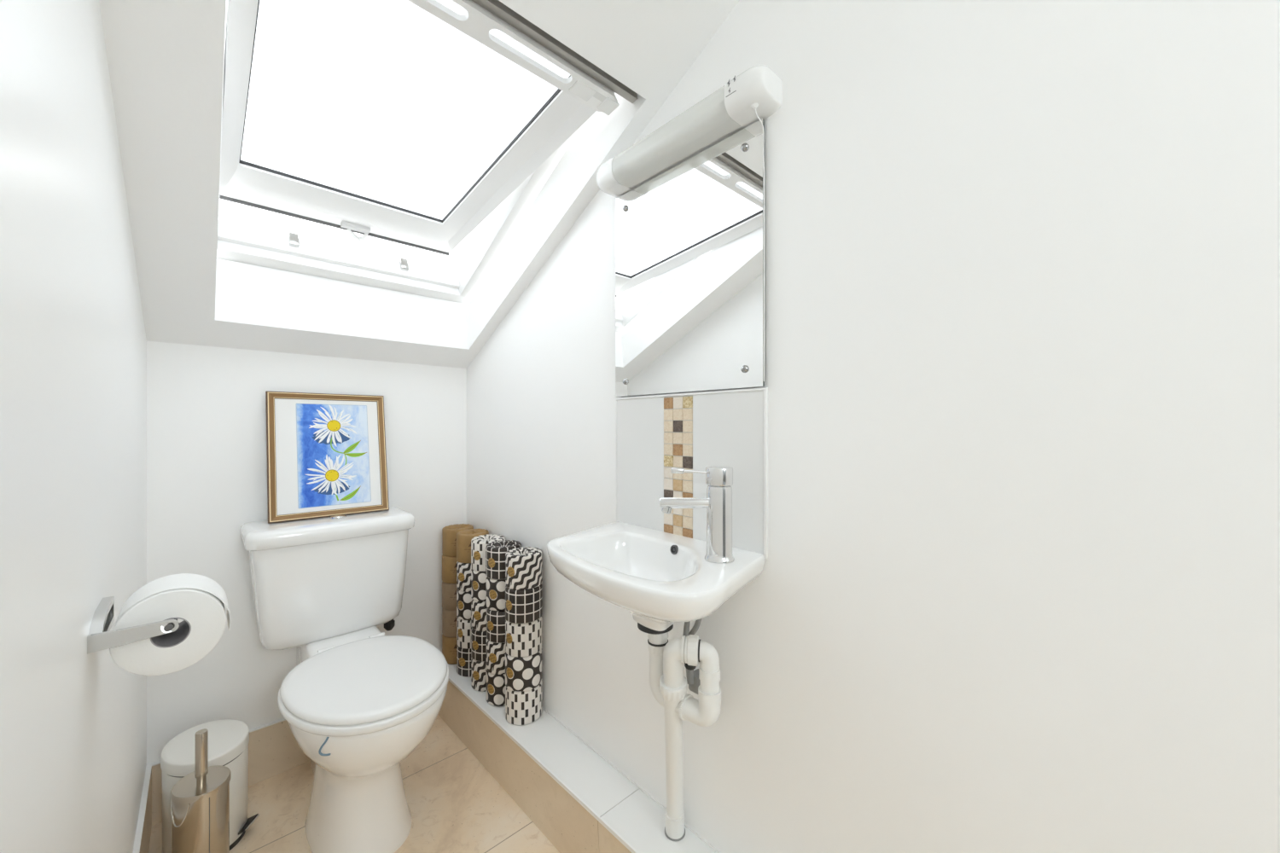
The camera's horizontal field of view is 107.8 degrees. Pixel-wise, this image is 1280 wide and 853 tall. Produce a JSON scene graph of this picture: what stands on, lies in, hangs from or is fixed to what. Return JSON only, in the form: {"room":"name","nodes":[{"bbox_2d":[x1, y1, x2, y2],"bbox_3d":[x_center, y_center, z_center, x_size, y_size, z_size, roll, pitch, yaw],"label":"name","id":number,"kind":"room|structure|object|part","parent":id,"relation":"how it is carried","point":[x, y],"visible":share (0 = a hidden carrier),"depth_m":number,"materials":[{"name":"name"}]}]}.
{"room":"bathroom","nodes":[
{"label":"bathroom","id":0,"kind":"room"},
{"bbox_2d":[0,0,146,852],"bbox_3d":[-0.340,-0.090,0.161,0.060,2.360,3.000,0,0,-43],"label":"wall","id":1,"kind":"structure","parent":0,"point":[73,340],"depth_m":0.51,"materials":[{"name":"white paint"}]},
{"bbox_2d":[87,596,179,654],"bbox_3d":[-0.721,0.276,0.671,0.085,0.038,0.159,0,0,-43],"label":"paper holder","id":2,"kind":"object","parent":1,"relation":"attached to","point":[100,637],"visible":0.85,"depth_m":0.63,"materials":[{"name":"silver metal"}]},
{"bbox_3d":[-0.759,0.276,0.658,0.012,0.037,0.126,0,0,-43],"label":"wall plate","id":3,"kind":"part","parent":2,"relation":"part of","materials":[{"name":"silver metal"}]},
{"bbox_3d":[-0.679,0.281,0.626,0.091,0.028,0.008,0,0,-27],"label":"arm","id":4,"kind":"part","parent":2,"relation":"part of","materials":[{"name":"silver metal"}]},
{"bbox_3d":[-0.692,0.278,0.688,0.016,0.021,0.136,0,0,-43],"label":"rod","id":5,"kind":"part","parent":2,"relation":"part of","materials":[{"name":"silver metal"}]},
{"bbox_2d":[109,573,230,675],"bbox_3d":[-0.699,0.292,0.700,0.123,0.119,0.098,0,0,-43],"label":"toilet roll","id":6,"kind":"object","parent":2,"relation":"hanging from","point":[199,601],"visible":0.94,"depth_m":0.67,"materials":[{"name":"white paper"}]},
{"bbox_2d":[133,763,151,852],"bbox_3d":[-0.314,1.007,0.185,0.010,0.166,3.000,0,0,-43],"label":"baseboard","id":7,"kind":"structure","parent":1,"relation":"attached to","point":[142,839],"depth_m":1.15,"materials":[{"name":"white wood"}]},
{"bbox_2d":[146,341,466,765],"bbox_3d":[-1.044,0.428,1.600,1.009,1.324,0.060,0,0,-43],"label":"wall","id":8,"kind":"structure","parent":0,"point":[206,460],"depth_m":1.41,"materials":[{"name":"white paint"}]},
{"bbox_2d":[151,718,310,826],"bbox_3d":[-1.062,1.007,1.533,0.754,0.166,0.012,0,0,-43],"label":"baseboard","id":9,"kind":"structure","parent":8,"relation":"attached to","point":[273,749],"depth_m":1.44,"materials":[{"name":"beige tile"}]},
{"bbox_2d":[148,715,559,852],"bbox_3d":[-0.015,1.120,0.508,1.009,0.060,3.060,0,0,-43],"label":"floor","id":10,"kind":"structure","parent":0,"point":[456,805],"depth_m":1.32,"materials":[{"name":"tile"}]},
{"bbox_2d":[170,782,229,852],"bbox_3d":[-1.039,0.972,1.104,0.101,0.236,0.108,0,0,-43],"label":"brush holder","id":11,"kind":"object","parent":10,"relation":"on","point":[201,827],"visible":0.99,"depth_m":1.07,"materials":[{"name":"silver metal"}]},
{"bbox_2d":[170,728,231,804],"bbox_3d":[-1.038,0.891,1.104,0.104,0.338,0.114,0,0,-43],"label":"toilet brush","id":12,"kind":"object","parent":11,"relation":"in","point":[205,782],"visible":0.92,"depth_m":1.10,"materials":[{"name":"silver metal"}]},
{"bbox_3d":[-1.038,0.847,1.104,0.104,0.014,0.114,0,0,-43],"label":"brush lid","id":13,"kind":"part","parent":12,"relation":"part of","materials":[{"name":"silver metal"}]},
{"bbox_3d":[-1.038,0.881,1.104,0.022,0.318,0.022,0,0,-43],"label":"handle","id":14,"kind":"part","parent":12,"relation":"part of","materials":[{"name":"silver metal"}]},
{"bbox_2d":[160,719,259,852],"bbox_3d":[-1.139,0.959,1.240,0.191,0.261,0.207,0,0,-43],"label":"pedal bin","id":15,"kind":"object","parent":10,"relation":"on","point":[228,739],"visible":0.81,"depth_m":1.21,"materials":[{"name":"white metal"}]},
{"bbox_3d":[-1.147,0.844,1.234,0.171,0.031,0.207,0,0,-43],"label":"bin lid","id":16,"kind":"part","parent":15,"relation":"part of","materials":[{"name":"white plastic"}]},
{"bbox_2d":[240,506,448,852],"bbox_3d":[-0.797,0.687,1.293,0.439,0.806,0.717,0,0,-43],"label":"toilet","id":17,"kind":"object","parent":10,"relation":"on","point":[322,588],"visible":0.99,"depth_m":1.25,"materials":[{"name":"white ceramic"}]},
{"bbox_2d":[318,737,331,756],"bbox_3d":[-0.670,0.682,0.991,0.020,0.037,0.014,0,0,-43],"label":"hook","id":18,"kind":"object","parent":17,"relation":"hanging from","point":[327,738],"visible":1,"depth_m":0.99,"materials":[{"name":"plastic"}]},
{"bbox_2d":[265,391,389,523],"bbox_3d":[-1.009,0.090,1.522,0.326,0.398,0.081,0,0,-43],"label":"framed picture","id":19,"kind":"object","parent":17,"relation":"on","point":[326,453],"visible":1,"depth_m":1.51,"materials":[{"name":"brown wood"}]},
{"bbox_2d":[296,403,371,508],"bbox_3d":[-1.001,0.090,1.529,0.200,0.328,0.055,0,0,-43],"label":"painting","id":20,"kind":"object","parent":19,"relation":"attached to","point":[334,440],"depth_m":1.53,"materials":[{"name":"blue paper"}]},
{"bbox_3d":[-0.967,0.315,1.472,0.439,0.050,0.215,0,0,-43],"label":"cistern lid","id":21,"kind":"part","parent":17,"relation":"part of","materials":[{"name":"white ceramic"}]},
{"bbox_3d":[-0.700,0.660,1.206,0.367,0.020,0.457,0,0,-43],"label":"seat","id":22,"kind":"part","parent":17,"relation":"part of","materials":[{"name":"white plastic"}]},
{"bbox_3d":[-0.701,0.639,1.208,0.359,0.018,0.449,0,0,-43],"label":"seat lid","id":23,"kind":"part","parent":17,"relation":"part of","materials":[{"name":"white plastic"}]},
{"bbox_3d":[-0.714,0.880,1.229,0.347,0.420,0.493,0,0,-43],"label":"bowl","id":24,"kind":"part","parent":17,"relation":"part of","materials":[{"name":"white ceramic"}]},
{"bbox_2d":[98,0,739,368],"bbox_3d":[0.006,-0.824,0.486,1.009,1.236,3.120,0,0,-43],"label":"ceiling","id":25,"kind":"structure","parent":0,"point":[165,57],"depth_m":1.05,"materials":[{"name":"white paint"}]},
{"bbox_2d":[216,0,637,308],"bbox_3d":[-0.593,-0.752,1.181,0.760,0.584,1.098,0,0,-43],"label":"window","id":26,"kind":"structure","parent":25,"relation":"attached to","point":[412,123],"depth_m":1.14,"materials":[{"name":"white"}]},
{"bbox_3d":[-0.594,-0.749,1.124,0.536,0.090,0.804,0,0,-43],"label":"pane","id":27,"kind":"part","parent":26,"relation":"part of","materials":[{"name":"clear glass"}]},
{"bbox_2d":[466,0,1279,852],"bbox_3d":[0.351,-0.090,0.812,0.060,2.360,3.000,0,0,-43],"label":"wall","id":28,"kind":"structure","parent":0,"point":[1017,588],"depth_m":0.64,"materials":[{"name":"white paint"}]},
{"bbox_2d":[437,663,720,852],"bbox_3d":[0.274,0.986,0.739,0.152,0.209,3.000,0,0,-43],"label":"ledge","id":29,"kind":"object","parent":28,"relation":"attached to","point":[579,800],"depth_m":1.22,"materials":[{"name":"white tile"}]},
{"bbox_2d":[442,634,457,664],"bbox_3d":[-0.696,0.833,1.783,0.111,0.101,0.112,0,0,-13],"label":"toilet roll","id":30,"kind":"object","parent":29,"relation":"on","point":[449,644],"visible":0.35,"depth_m":1.73,"materials":[{"name":"paper"}]},
{"bbox_2d":[442,608,457,637],"bbox_3d":[-0.696,0.733,1.783,0.111,0.101,0.112,0,0,-14],"label":"toilet roll","id":31,"kind":"object","parent":30,"relation":"on","point":[449,618],"visible":0.33,"depth_m":1.73,"materials":[{"name":"paper"}]},
{"bbox_2d":[442,581,457,610],"bbox_3d":[-0.697,0.632,1.782,0.111,0.101,0.112,0,0,-16],"label":"toilet roll","id":32,"kind":"object","parent":31,"relation":"on","point":[449,590],"visible":0.32,"depth_m":1.73,"materials":[{"name":"paper"}]},
{"bbox_2d":[442,554,457,583],"bbox_3d":[-0.697,0.532,1.782,0.111,0.101,0.112,0,0,-16],"label":"toilet roll","id":33,"kind":"object","parent":32,"relation":"on","point":[449,563],"visible":0.41,"depth_m":1.73,"materials":[{"name":"paper"}]},
{"bbox_2d":[442,523,473,556],"bbox_3d":[-0.695,0.432,1.782,0.111,0.101,0.112,0,0,-18],"label":"toilet roll","id":34,"kind":"object","parent":33,"relation":"on","point":[449,533],"visible":0.55,"depth_m":1.73,"materials":[{"name":"paper"}]},
{"bbox_2d":[456,645,471,677],"bbox_3d":[-0.607,0.832,1.696,0.111,0.102,0.112,0,0,23],"label":"toilet roll","id":35,"kind":"object","parent":29,"relation":"on","point":[463,655],"visible":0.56,"depth_m":1.64,"materials":[{"name":"paper"}]},
{"bbox_2d":[456,617,471,648],"bbox_3d":[-0.607,0.732,1.696,0.111,0.102,0.112,0,0,33],"label":"toilet roll","id":36,"kind":"object","parent":35,"relation":"on","point":[463,627],"visible":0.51,"depth_m":1.64,"materials":[{"name":"paper"}]},
{"bbox_2d":[456,589,471,620],"bbox_3d":[-0.606,0.632,1.695,0.111,0.102,0.112,0,0,30],"label":"toilet roll","id":37,"kind":"object","parent":36,"relation":"on","point":[463,599],"visible":0.41,"depth_m":1.64,"materials":[{"name":"paper"}]},
{"bbox_2d":[456,561,471,592],"bbox_3d":[-0.607,0.532,1.695,0.111,0.102,0.112,0,0,26],"label":"toilet roll","id":38,"kind":"object","parent":37,"relation":"on","point":[463,570],"visible":0.51,"depth_m":1.64,"materials":[{"name":"paper"}]},
{"bbox_2d":[456,529,488,563],"bbox_3d":[-0.608,0.432,1.697,0.111,0.101,0.112,0,0,-13],"label":"toilet roll","id":39,"kind":"object","parent":38,"relation":"on","point":[464,538],"visible":0.62,"depth_m":1.65,"materials":[{"name":"paper"}]},
{"bbox_2d":[471,657,486,692],"bbox_3d":[-0.523,0.832,1.606,0.111,0.102,0.112,0,0,27],"label":"toilet roll","id":40,"kind":"object","parent":29,"relation":"on","point":[478,668],"visible":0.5,"depth_m":1.55,"materials":[{"name":"paper"}]},
{"bbox_2d":[471,628,486,661],"bbox_3d":[-0.523,0.732,1.606,0.111,0.102,0.112,0,0,31],"label":"toilet roll","id":41,"kind":"object","parent":40,"relation":"on","point":[478,638],"visible":0.48,"depth_m":1.55,"materials":[{"name":"paper"}]},
{"bbox_2d":[471,599,486,631],"bbox_3d":[-0.523,0.632,1.607,0.111,0.102,0.112,0,0,22],"label":"toilet roll","id":42,"kind":"object","parent":41,"relation":"on","point":[478,608],"visible":0.49,"depth_m":1.55,"materials":[{"name":"paper"}]},
{"bbox_2d":[471,569,486,601],"bbox_3d":[-0.522,0.532,1.605,0.111,0.102,0.112,0,0,31],"label":"toilet roll","id":43,"kind":"object","parent":42,"relation":"on","point":[478,578],"visible":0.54,"depth_m":1.55,"materials":[{"name":"paper"}]},
{"bbox_2d":[471,534,505,571],"bbox_3d":[-0.522,0.432,1.604,0.111,0.102,0.112,0,0,23],"label":"toilet roll","id":44,"kind":"object","parent":43,"relation":"on","point":[479,544],"visible":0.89,"depth_m":1.56,"materials":[{"name":"paper"}]},
{"bbox_2d":[485,669,505,706],"bbox_3d":[-0.445,0.832,1.524,0.111,0.102,0.112,0,0,30],"label":"toilet roll","id":45,"kind":"object","parent":29,"relation":"on","point":[495,684],"visible":0.52,"depth_m":1.47,"materials":[{"name":"paper"}]},
{"bbox_2d":[486,639,505,674],"bbox_3d":[-0.445,0.732,1.524,0.111,0.102,0.112,0,0,22],"label":"toilet roll","id":46,"kind":"object","parent":45,"relation":"on","point":[495,652],"visible":0.49,"depth_m":1.47,"materials":[{"name":"paper"}]},
{"bbox_2d":[486,608,505,643],"bbox_3d":[-0.444,0.632,1.523,0.111,0.102,0.112,0,0,34],"label":"toilet roll","id":47,"kind":"object","parent":46,"relation":"on","point":[495,619],"visible":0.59,"depth_m":1.47,"materials":[{"name":"paper"}]},
{"bbox_2d":[486,576,506,610],"bbox_3d":[-0.445,0.532,1.524,0.111,0.102,0.112,0,0,21],"label":"toilet roll","id":48,"kind":"object","parent":47,"relation":"on","point":[495,588],"visible":0.56,"depth_m":1.47,"materials":[{"name":"paper"}]},
{"bbox_2d":[485,540,521,579],"bbox_3d":[-0.445,0.432,1.522,0.111,0.102,0.112,0,0,27],"label":"toilet roll","id":49,"kind":"object","parent":48,"relation":"on","point":[495,551],"visible":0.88,"depth_m":1.47,"materials":[{"name":"paper"}]},
{"bbox_2d":[505,680,542,725],"bbox_3d":[-0.356,0.832,1.432,0.111,0.102,0.111,0,0,27],"label":"toilet roll","id":50,"kind":"object","parent":29,"relation":"on","point":[524,707],"visible":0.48,"depth_m":1.38,"materials":[{"name":"paper"}]},
{"bbox_2d":[505,649,542,692],"bbox_3d":[-0.356,0.732,1.429,0.111,0.102,0.112,0,0,34],"label":"toilet roll","id":51,"kind":"object","parent":50,"relation":"on","point":[521,673],"visible":0.73,"depth_m":1.38,"materials":[{"name":"paper"}]},
{"bbox_2d":[505,616,542,657],"bbox_3d":[-0.357,0.632,1.432,0.111,0.102,0.112,0,0,37],"label":"toilet roll","id":52,"kind":"object","parent":51,"relation":"on","point":[521,640],"visible":0.69,"depth_m":1.38,"materials":[{"name":"paper"}]},
{"bbox_2d":[505,584,542,623],"bbox_3d":[-0.356,0.532,1.430,0.111,0.102,0.112,0,0,38],"label":"toilet roll","id":53,"kind":"object","parent":52,"relation":"on","point":[521,606],"visible":0.7,"depth_m":1.38,"materials":[{"name":"paper"}]},
{"bbox_2d":[505,546,542,589],"bbox_3d":[-0.356,0.432,1.431,0.111,0.102,0.112,0,0,30],"label":"toilet roll","id":54,"kind":"object","parent":53,"relation":"on","point":[523,566],"visible":1,"depth_m":1.39,"materials":[{"name":"paper"}]},
{"bbox_3d":[0.246,0.888,0.712,0.004,0.009,3.001,0,0,-45],"label":"edge trim","id":55,"kind":"part","parent":29,"relation":"part of","materials":[{"name":"beige tile"}]},
{"bbox_2d":[647,632,721,841],"bbox_3d":[0.076,0.643,0.935,0.103,0.495,0.196,0,0,-21],"label":"pipe","id":56,"kind":"object","parent":29,"relation":"on","point":[667,681],"visible":0.98,"depth_m":0.89,"materials":[{"name":"white plastic"}]},
{"bbox_2d":[665,807,684,839],"bbox_3d":[0.075,0.853,1.007,0.041,0.069,0.055,0,0,6],"label":"socket","id":57,"kind":"object","parent":56,"relation":"attached to","point":[674,820],"depth_m":0.99,"materials":[{"name":"white plastic"}]},
{"bbox_2d":[546,521,765,634],"bbox_3d":[-0.001,0.325,0.916,0.302,0.165,0.480,0,0,-43],"label":"basin","id":58,"kind":"object","parent":28,"relation":"attached to","point":[663,579],"visible":0.99,"depth_m":0.86,"materials":[{"name":"white ceramic"}]},
{"bbox_2d":[637,622,673,634],"bbox_3d":[0.031,0.398,0.941,0.072,0.019,0.072,0,0,-43],"label":"washer","id":59,"kind":"object","parent":58,"relation":"in","point":[648,628],"depth_m":0.91,"materials":[{"name":"grey rubber"}]},
{"bbox_2d":[659,465,734,564],"bbox_3d":[0.103,0.158,0.844,0.136,0.168,0.054,0,0,-1],"label":"tap","id":60,"kind":"object","parent":58,"relation":"on","point":[718,503],"visible":1,"depth_m":0.83,"materials":[{"name":"silver metal"}]},
{"bbox_3d":[0.084,0.139,0.845,0.097,0.020,0.020,0,0,0],"label":"spout","id":61,"kind":"part","parent":60,"relation":"part of","materials":[{"name":"silver metal"}]},
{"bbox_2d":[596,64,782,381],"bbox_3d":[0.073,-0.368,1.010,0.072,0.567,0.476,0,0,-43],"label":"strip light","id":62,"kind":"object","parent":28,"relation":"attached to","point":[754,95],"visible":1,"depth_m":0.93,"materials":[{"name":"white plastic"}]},
{"bbox_2d":[611,85,741,187],"bbox_3d":[0.065,-0.619,1.008,0.054,0.066,0.327,0,0,-43],"label":"diffuser","id":63,"kind":"object","parent":62,"relation":"attached to","point":[713,119],"depth_m":0.98,"materials":[{"name":"white plastic"}]},
{"bbox_3d":[0.086,-0.618,1.026,0.032,0.060,0.336,0,0,-43],"label":"plate","id":64,"kind":"part","parent":62,"relation":"part of","materials":[{"name":"white plastic"}]},
{"bbox_3d":[0.219,-0.340,0.861,0.043,0.509,0.018,0,0,-43],"label":"pull cord","id":65,"kind":"part","parent":62,"relation":"part of","materials":[{"name":"white plastic"}]},
{"bbox_2d":[615,118,764,396],"bbox_3d":[0.086,-0.329,1.037,0.018,0.506,0.430,0,0,-43],"label":"wall mirror","id":66,"kind":"object","parent":28,"relation":"attached to","point":[689,238],"visible":1,"depth_m":1.00,"materials":[{"name":"silver mirror"}]},
{"bbox_2d":[615,387,767,559],"bbox_3d":[0.090,0.088,1.038,0.009,0.324,0.438,0,0,-43],"label":"backsplash","id":67,"kind":"structure","parent":28,"relation":"attached to","point":[655,434],"depth_m":1.01,"materials":[{"name":"white tile"}]},
{"bbox_2d":[682,618,701,694],"bbox_3d":[0.113,0.454,0.957,0.054,0.203,0.095,0,0,24],"label":"pipe","id":68,"kind":"object","parent":28,"relation":"attached to","point":[693,680],"visible":0.42,"depth_m":0.96,"materials":[{"name":"grey"}]},
{"bbox_3d":[0.105,0.495,0.975,0.024,0.017,0.024,0,0,-43],"label":"valve knob","id":69,"kind":"part","parent":68,"relation":"part of","materials":[{"name":"black plastic"}]}
]}

